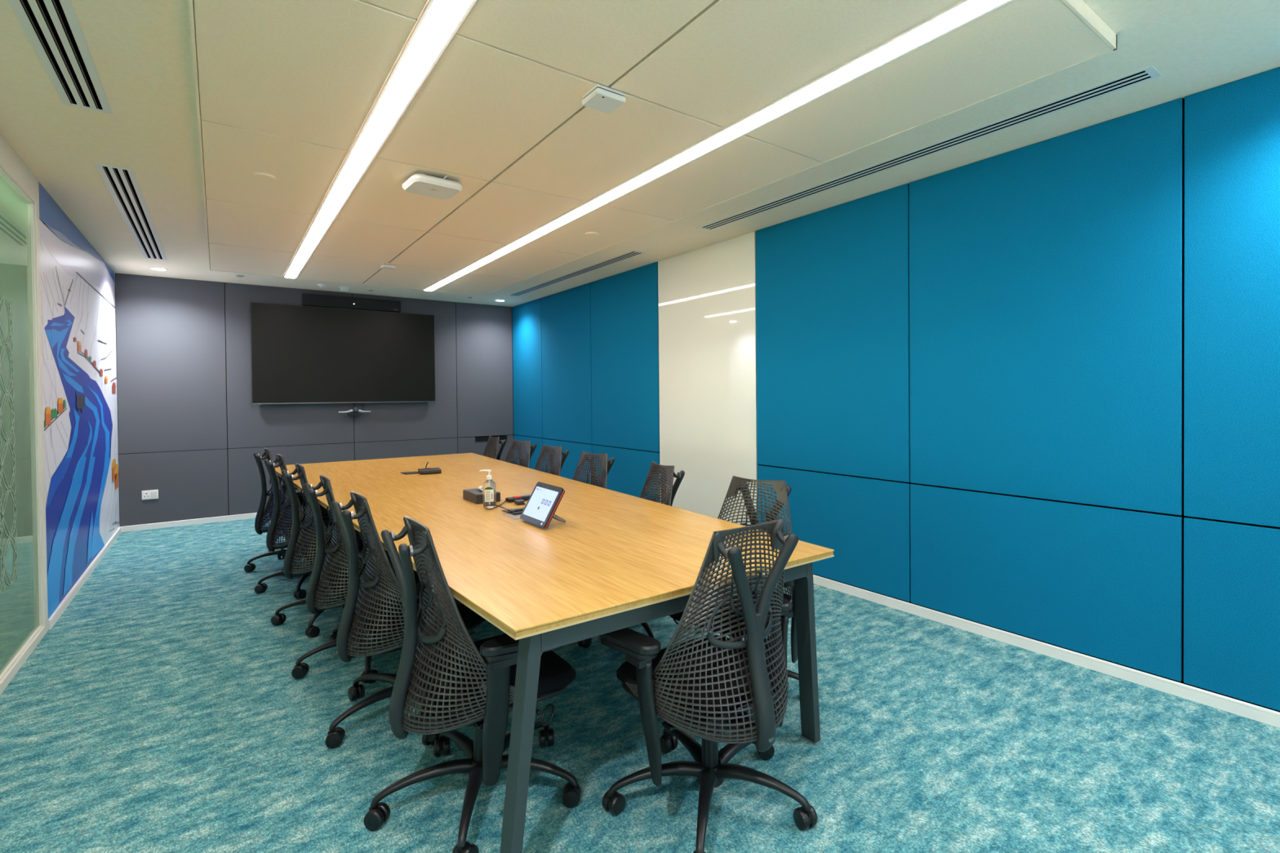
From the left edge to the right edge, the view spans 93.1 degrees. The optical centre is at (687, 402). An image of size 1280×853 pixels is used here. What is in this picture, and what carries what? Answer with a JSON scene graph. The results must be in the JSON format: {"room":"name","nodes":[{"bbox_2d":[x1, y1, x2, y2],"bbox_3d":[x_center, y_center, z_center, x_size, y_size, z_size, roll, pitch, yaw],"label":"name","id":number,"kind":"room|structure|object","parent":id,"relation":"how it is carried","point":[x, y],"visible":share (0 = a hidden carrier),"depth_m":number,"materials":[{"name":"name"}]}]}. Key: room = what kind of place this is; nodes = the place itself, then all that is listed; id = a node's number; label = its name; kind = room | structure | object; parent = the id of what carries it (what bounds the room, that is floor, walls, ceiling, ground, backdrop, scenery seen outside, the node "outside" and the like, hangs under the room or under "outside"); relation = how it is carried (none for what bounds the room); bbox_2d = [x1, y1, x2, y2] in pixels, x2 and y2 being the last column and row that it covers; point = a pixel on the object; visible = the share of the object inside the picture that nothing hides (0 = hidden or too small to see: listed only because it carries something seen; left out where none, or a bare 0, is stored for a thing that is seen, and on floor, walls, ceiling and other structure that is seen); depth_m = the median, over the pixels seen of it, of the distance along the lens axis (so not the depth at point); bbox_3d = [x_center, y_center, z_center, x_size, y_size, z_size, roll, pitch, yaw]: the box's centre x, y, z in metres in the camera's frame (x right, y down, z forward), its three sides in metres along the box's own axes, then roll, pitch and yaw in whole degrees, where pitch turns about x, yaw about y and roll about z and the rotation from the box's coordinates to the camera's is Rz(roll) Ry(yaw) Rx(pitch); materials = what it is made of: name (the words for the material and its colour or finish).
{"room":"conference room","nodes":[
{"label":"conference room","id":0,"kind":"room"},
{"bbox_2d":[40,182,119,524],"bbox_3d":[-4.771,0.015,4.758,0.100,2.605,3.290,-1,1,-38],"label":"wall","id":1,"kind":"structure","parent":0,"point":[40,183],"depth_m":6.08,"materials":[{"name":"white paint"}]},
{"bbox_2d":[0,133,48,695],"bbox_3d":[-1.867,0.036,1.050,0.066,2.605,6.130,-1,1,-38],"label":"window","id":2,"kind":"structure","parent":1,"relation":"in","point":[24,609],"depth_m":3.18,"materials":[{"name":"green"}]},
{"bbox_2d":[38,181,119,619],"bbox_3d":[-4.713,-0.013,4.768,0.005,2.546,3.304,-1,1,-38],"label":"wall mural","id":3,"kind":"object","parent":1,"relation":"attached to","point":[78,321],"visible":1,"depth_m":4.30,"materials":[{"name":"white"}]},
{"bbox_2d":[48,526,121,630],"bbox_3d":[-4.712,1.288,4.804,0.014,0.057,3.262,-1,1,-38],"label":"baseboard","id":4,"kind":"structure","parent":1,"relation":"attached to","point":[69,597],"depth_m":4.28,"materials":[{"name":"white paint"}]},
{"bbox_2d":[115,272,514,526],"bbox_3d":[-4.752,-0.012,6.956,6.000,2.605,0.200,-1,1,-38],"label":"wall","id":5,"kind":"structure","parent":0,"point":[190,430],"depth_m":6.65,"materials":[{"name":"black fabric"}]},
{"bbox_2d":[142,489,158,500],"bbox_3d":[-5.529,0.952,6.223,0.128,0.094,0.014,-1,1,-38],"label":"wall socket","id":6,"kind":"object","parent":5,"relation":"attached to","point":[152,494],"visible":1,"depth_m":6.22,"materials":[{"name":"white paint"}]},
{"bbox_2d":[142,491,150,498],"bbox_3d":[-5.548,0.952,6.203,0.054,0.072,0.003,-1,1,-38],"label":"outlet","id":7,"kind":"object","parent":6,"relation":"attached to","point":[146,495],"depth_m":6.20,"materials":[{"name":"white paint"}]},
{"bbox_2d":[151,491,156,497],"bbox_3d":[-5.503,0.952,6.237,0.046,0.060,0.004,-1,1,-38],"label":"rocker switch","id":8,"kind":"object","parent":6,"relation":"attached to","point":[153,494],"depth_m":6.24,"materials":[{"name":"white plastic"}]},
{"bbox_2d":[121,511,269,532],"bbox_3d":[-4.088,1.252,7.343,4.084,0.057,0.014,-1,1,-38],"label":"baseboard","id":9,"kind":"structure","parent":5,"relation":"attached to","point":[246,516],"depth_m":6.40,"materials":[{"name":"white"}]},
{"bbox_2d":[250,302,435,404],"bbox_3d":[-4.074,-0.555,7.301,1.937,1.129,0.080,-1,1,-38],"label":"wall screen","id":10,"kind":"object","parent":5,"relation":"attached to","point":[300,354],"visible":1,"depth_m":7.20,"materials":[{"name":"black glass"}]},
{"bbox_2d":[302,293,400,311],"bbox_3d":[-4.050,-1.229,7.337,1.050,0.187,0.048,-1,1,-38],"label":"soundbar","id":11,"kind":"object","parent":5,"relation":"attached to","point":[311,300],"visible":1,"depth_m":7.30,"materials":[{"name":"black plastic"}]},
{"bbox_2d":[338,404,370,414],"bbox_3d":[-4.024,0.079,7.314,0.346,0.140,0.128,-1,1,-38],"label":"camera","id":12,"kind":"object","parent":5,"relation":"attached to","point":[354,411],"visible":1,"depth_m":7.27,"materials":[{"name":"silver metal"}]},
{"bbox_2d":[347,411,361,414],"bbox_3d":[-4.032,0.132,7.325,0.140,0.034,0.100,-1,1,-38],"label":"shelf","id":13,"kind":"object","parent":12,"relation":"attached to","point":[353,412],"depth_m":7.28,"materials":[{"name":"black"}]},
{"bbox_2d":[475,435,506,443],"bbox_3d":[-2.731,0.515,8.414,0.448,0.078,0.021,-1,1,-38],"label":"cable box","id":14,"kind":"object","parent":5,"relation":"attached to","point":[479,439],"visible":0.76,"depth_m":8.37,"materials":[{"name":"black plastic"}]},
{"bbox_2d":[0,518,1279,852],"bbox_3d":[-1.830,1.362,3.219,6.000,0.100,9.700,-1,1,-38],"label":"floor","id":15,"kind":"structure","parent":0,"point":[163,710],"depth_m":2.28,"materials":[{"name":"teal carpet"}]},
{"bbox_2d":[244,448,302,575],"bbox_3d":[-3.150,0.833,4.836,0.652,0.940,0.684,-1,1,-39],"label":"swivel chair","id":16,"kind":"object","parent":15,"relation":"on","point":[262,517],"visible":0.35,"depth_m":4.67,"materials":[{"name":"black plastic"}]},
{"bbox_2d":[254,453,332,599],"bbox_3d":[-2.692,0.836,4.318,0.662,0.940,0.684,-1,1,-40],"label":"swivel chair","id":17,"kind":"object","parent":15,"relation":"on","point":[273,533],"visible":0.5,"depth_m":4.14,"materials":[{"name":"black plastic"}]},
{"bbox_2d":[271,462,365,637],"bbox_3d":[-2.105,0.838,3.680,0.640,0.941,0.665,0,1,11],"label":"swivel chair","id":18,"kind":"object","parent":15,"relation":"on","point":[295,550],"visible":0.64,"depth_m":3.52,"materials":[{"name":"black plastic"}]},
{"bbox_2d":[291,475,430,684],"bbox_3d":[-1.649,0.842,3.095,0.651,0.940,0.687,-1,1,-37],"label":"swivel chair","id":19,"kind":"object","parent":15,"relation":"on","point":[337,579],"visible":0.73,"depth_m":2.93,"materials":[{"name":"black plastic"}]},
{"bbox_2d":[324,491,485,748],"bbox_3d":[-1.177,0.844,2.565,0.659,0.940,0.693,-1,1,-39],"label":"swivel chair","id":20,"kind":"object","parent":15,"relation":"on","point":[381,620],"visible":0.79,"depth_m":2.39,"materials":[{"name":"black plastic"}]},
{"bbox_2d":[363,515,581,852],"bbox_3d":[-0.705,0.847,2.021,0.668,0.940,0.687,-1,1,-38],"label":"swivel chair","id":21,"kind":"object","parent":15,"relation":"on","point":[468,682],"visible":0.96,"depth_m":1.85,"materials":[{"name":"grey plastic"}]},
{"bbox_2d":[483,435,506,460],"bbox_3d":[-2.109,0.810,5.945,0.650,0.941,0.660,0,1,16],"label":"swivel chair","id":22,"kind":"object","parent":15,"relation":"on","point":[492,453],"visible":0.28,"depth_m":5.99,"materials":[{"name":"black plastic"}]},
{"bbox_2d":[504,439,537,467],"bbox_3d":[-1.635,0.814,5.348,0.693,0.940,0.659,0,1,42],"label":"swivel chair","id":23,"kind":"object","parent":15,"relation":"on","point":[520,445],"visible":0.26,"depth_m":5.44,"materials":[{"name":"black plastic"}]},
{"bbox_2d":[267,453,834,852],"bbox_3d":[-1.465,0.930,3.905,1.795,0.740,5.003,-1,1,-38],"label":"conference table","id":24,"kind":"object","parent":15,"relation":"on","point":[618,561],"visible":0.69,"depth_m":2.30,"materials":[{"name":"brown wood"}]},
{"bbox_2d":[400,471,418,475],"bbox_3d":[-2.146,0.553,4.759,0.180,0.005,0.150,-1,1,-38],"label":"hatch","id":25,"kind":"object","parent":24,"relation":"on","point":[414,472],"visible":0.56,"depth_m":4.71,"materials":[{"name":"black metal"}]},
{"bbox_2d":[417,462,441,474],"bbox_3d":[-2.015,0.509,4.723,0.155,0.082,0.140,-1,1,-29],"label":"power adapter","id":26,"kind":"object","parent":24,"relation":"on","point":[430,470],"visible":1,"depth_m":4.68,"materials":[{"name":"black plastic"}]},
{"bbox_2d":[462,485,500,504],"bbox_3d":[-1.185,0.522,3.478,0.136,0.081,0.236,-1,1,-38],"label":"tissue box","id":27,"kind":"object","parent":24,"relation":"on","point":[474,495],"visible":0.68,"depth_m":3.42,"materials":[{"name":"black"}]},
{"bbox_2d":[479,469,496,507],"bbox_3d":[-1.079,0.465,3.274,0.080,0.199,0.069,-1,1,-38],"label":"bottle","id":28,"kind":"object","parent":24,"relation":"on","point":[489,487],"visible":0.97,"depth_m":3.25,"materials":[{"name":"white"}]},
{"bbox_2d":[484,500,526,511],"bbox_3d":[-0.941,0.550,3.209,0.363,0.024,0.217,0,1,38],"label":"cable","id":29,"kind":"object","parent":24,"relation":"on","point":[495,505],"visible":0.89,"depth_m":3.20,"materials":[{"name":"black plastic"}]},
{"bbox_2d":[505,494,530,505],"bbox_3d":[-0.926,0.547,3.405,0.142,0.028,0.175,-1,1,-38],"label":"adapter dongles","id":30,"kind":"object","parent":24,"relation":"on","point":[518,500],"visible":0.91,"depth_m":3.40,"materials":[{"name":"black plastic"}]},
{"bbox_2d":[502,507,555,519],"bbox_3d":[-0.831,0.557,3.087,0.210,0.016,0.255,-1,1,-38],"label":"hatch","id":31,"kind":"object","parent":24,"relation":"on","point":[514,515],"visible":0.36,"depth_m":3.05,"materials":[{"name":"silver metal"}]},
{"bbox_2d":[502,510,521,515],"bbox_3d":[-0.843,0.563,3.132,0.175,0.003,0.170,-1,1,-38],"label":"cable","id":32,"kind":"object","parent":31,"relation":"on","point":[517,513],"depth_m":3.06,"materials":[{"name":"black"}]},
{"bbox_2d":[520,481,565,528],"bbox_3d":[-0.665,0.475,2.830,0.146,0.177,0.274,-1,1,-38],"label":"console","id":33,"kind":"object","parent":24,"relation":"on","point":[544,500],"visible":1,"depth_m":2.79,"materials":[{"name":"black"}]},
{"bbox_2d":[533,444,568,475],"bbox_3d":[-1.255,0.818,4.732,0.648,0.941,0.661,0,1,7],"label":"swivel chair","id":34,"kind":"object","parent":15,"relation":"on","point":[545,449],"visible":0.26,"depth_m":4.80,"materials":[{"name":"black plastic"}]},
{"bbox_2d":[572,451,614,488],"bbox_3d":[-0.766,0.822,4.108,0.646,0.940,0.684,-1,1,-45],"label":"swivel chair","id":35,"kind":"object","parent":15,"relation":"on","point":[606,464],"visible":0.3,"depth_m":4.18,"materials":[{"name":"black plastic"}]},
{"bbox_2d":[577,461,689,648],"bbox_3d":[-0.334,0.826,3.438,0.653,0.941,0.660,0,1,25],"label":"swivel chair","id":36,"kind":"object","parent":15,"relation":"on","point":[666,499],"visible":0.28,"depth_m":3.43,"materials":[{"name":"black plastic"}]},
{"bbox_2d":[598,518,817,852],"bbox_3d":[0.062,0.841,2.002,0.688,0.940,0.650,-1,1,-38],"label":"swivel chair","id":37,"kind":"object","parent":15,"relation":"on","point":[716,685],"visible":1,"depth_m":1.81,"materials":[{"name":"black plastic"}]},
{"bbox_2d":[669,475,799,723],"bbox_3d":[0.233,0.830,2.724,0.686,0.940,0.650,0,1,37],"label":"swivel chair","id":38,"kind":"object","parent":15,"relation":"on","point":[783,491],"visible":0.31,"depth_m":2.78,"materials":[{"name":"black plastic"}]},
{"bbox_2d":[0,0,1279,306],"bbox_3d":[-1.852,-1.343,3.186,6.000,0.100,9.700,-1,1,-38],"label":"ceiling","id":39,"kind":"structure","parent":0,"point":[141,51],"depth_m":2.82,"materials":[{"name":"paint"}]},
{"bbox_2d":[8,0,112,114],"bbox_3d":[-1.667,-1.271,1.419,0.155,0.003,3.080,-1,1,-38],"label":"ceiling vent","id":40,"kind":"object","parent":39,"relation":"in","point":[52,28],"visible":1,"depth_m":2.19,"materials":[{"name":"white metal"}]},
{"bbox_2d":[93,162,167,260],"bbox_3d":[-3.959,-1.288,4.374,0.155,0.003,2.760,-1,1,-38],"label":"ceiling vent","id":41,"kind":"object","parent":39,"relation":"in","point":[122,183],"visible":1,"depth_m":3.98,"materials":[{"name":"white metal"}]},
{"bbox_2d":[150,266,167,270],"bbox_3d":[-5.135,-1.293,5.875,0.124,0.010,0.124,-1,1,-38],"label":"recessed light","id":42,"kind":"object","parent":39,"relation":"in","point":[152,268],"visible":1,"depth_m":5.85,"materials":[{"name":"white paint"}]},
{"bbox_2d":[317,283,328,288],"bbox_3d":[-4.079,-1.300,6.764,0.100,0.036,0.100,-1,1,-38],"label":"smoke detector","id":43,"kind":"object","parent":39,"relation":"attached to","point":[321,285],"visible":1,"depth_m":6.74,"materials":[{"name":"white paint"}]},
{"bbox_2d":[338,286,350,291],"bbox_3d":[-3.937,-1.297,6.941,0.116,0.048,0.116,-1,1,-38],"label":"smoke detector","id":44,"kind":"object","parent":39,"relation":"attached to","point":[342,288],"visible":1,"depth_m":6.91,"materials":[{"name":"white paint"}]},
{"bbox_2d":[508,250,644,296],"bbox_3d":[-1.311,-1.336,6.478,0.120,0.003,2.900,-1,1,-38],"label":"ceiling vent","id":45,"kind":"object","parent":39,"relation":"in","point":[633,253],"visible":1,"depth_m":6.16,"materials":[{"name":"grey metal"}]},
{"bbox_2d":[188,0,1116,295],"bbox_3d":[-1.496,-1.279,3.934,2.601,0.051,6.521,-1,1,-38],"label":"raft","id":46,"kind":"object","parent":39,"relation":"attached to","point":[286,89],"visible":0.9,"depth_m":2.54,"materials":[{"name":"white"}]},
{"bbox_2d":[252,172,275,180],"bbox_3d":[-2.321,-1.237,3.314,0.104,0.008,0.104,-1,1,-38],"label":"ceiling speaker","id":47,"kind":"object","parent":46,"relation":"attached to","point":[258,175],"visible":1,"depth_m":3.30,"materials":[{"name":"plastic"}]},
{"bbox_2d":[253,173,273,180],"bbox_3d":[-2.321,-1.234,3.314,0.088,0.002,0.088,-1,1,-38],"label":"speaker grille","id":48,"kind":"object","parent":47,"relation":"attached to","point":[264,176],"depth_m":3.31,"materials":[{"name":"metal"}]},
{"bbox_2d":[283,0,476,278],"bbox_3d":[-2.015,-1.248,3.528,0.113,0.023,6.520,-1,1,-38],"label":"ceiling light","id":49,"kind":"object","parent":46,"relation":"attached to","point":[438,21],"visible":0.98,"depth_m":2.50,"materials":[{"name":"white paint"}]},
{"bbox_2d":[380,262,395,269],"bbox_3d":[-2.745,-1.246,5.544,0.110,0.037,0.110,-1,1,-38],"label":"ceiling sensor","id":50,"kind":"object","parent":46,"relation":"attached to","point":[384,265],"visible":1,"depth_m":5.51,"materials":[{"name":"white plastic"}]},
{"bbox_2d":[402,173,462,199],"bbox_3d":[-1.427,-1.216,3.383,0.270,0.067,0.250,-1,1,-41],"label":"wireless access point","id":51,"kind":"object","parent":46,"relation":"attached to","point":[428,185],"visible":1,"depth_m":3.33,"materials":[{"name":"white plastic"}]},
{"bbox_2d":[585,231,599,236],"bbox_3d":[-0.720,-1.266,4.558,0.104,0.008,0.104,-1,1,-38],"label":"ceiling speaker","id":52,"kind":"object","parent":46,"relation":"attached to","point":[588,233],"visible":1,"depth_m":4.54,"materials":[{"name":"plastic"}]},
{"bbox_2d":[586,233,597,236],"bbox_3d":[-0.720,-1.263,4.558,0.088,0.002,0.088,-1,1,-38],"label":"speaker grille","id":53,"kind":"object","parent":52,"relation":"attached to","point":[588,234],"depth_m":4.55,"materials":[{"name":"paint"}]},
{"bbox_2d":[582,84,626,113],"bbox_3d":[-0.340,-1.228,2.454,0.136,0.037,0.136,-1,1,-38],"label":"ceiling sensor","id":54,"kind":"object","parent":46,"relation":"attached to","point":[602,98],"visible":1,"depth_m":2.43,"materials":[{"name":"white plastic"}]},
{"bbox_2d":[422,0,1012,291],"bbox_3d":[-0.972,-1.267,4.337,0.113,0.023,6.520,-1,1,-38],"label":"ceiling light","id":55,"kind":"object","parent":46,"relation":"attached to","point":[963,11],"visible":0.88,"depth_m":2.55,"materials":[{"name":"white paint"}]},
{"bbox_2d":[697,65,1161,230],"bbox_3d":[0.990,-1.319,3.511,0.120,0.003,2.830,-1,1,-38],"label":"ceiling vent","id":56,"kind":"object","parent":39,"relation":"in","point":[1148,73],"visible":1,"depth_m":3.00,"materials":[{"name":"grey metal"}]},
{"bbox_2d":[511,66,1279,712],"bbox_3d":[0.474,-0.032,4.948,0.200,2.605,9.422,-1,1,-38],"label":"wall","id":57,"kind":"structure","parent":0,"point":[1032,391],"depth_m":3.09,"materials":[{"name":"blue"}]},
{"bbox_2d":[657,231,758,524],"bbox_3d":[0.139,-0.060,5.237,0.020,2.546,1.309,-1,1,-38],"label":"whiteboard","id":58,"kind":"object","parent":57,"relation":"attached to","point":[707,295],"visible":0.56,"depth_m":5.16,"materials":[{"name":"white glass"}]},
{"bbox_2d":[813,574,1279,728],"bbox_3d":[0.407,1.244,4.890,0.014,0.057,9.400,-1,1,-38],"label":"baseboard","id":59,"kind":"structure","parent":57,"relation":"attached to","point":[1247,710],"depth_m":2.95,"materials":[{"name":"white"}]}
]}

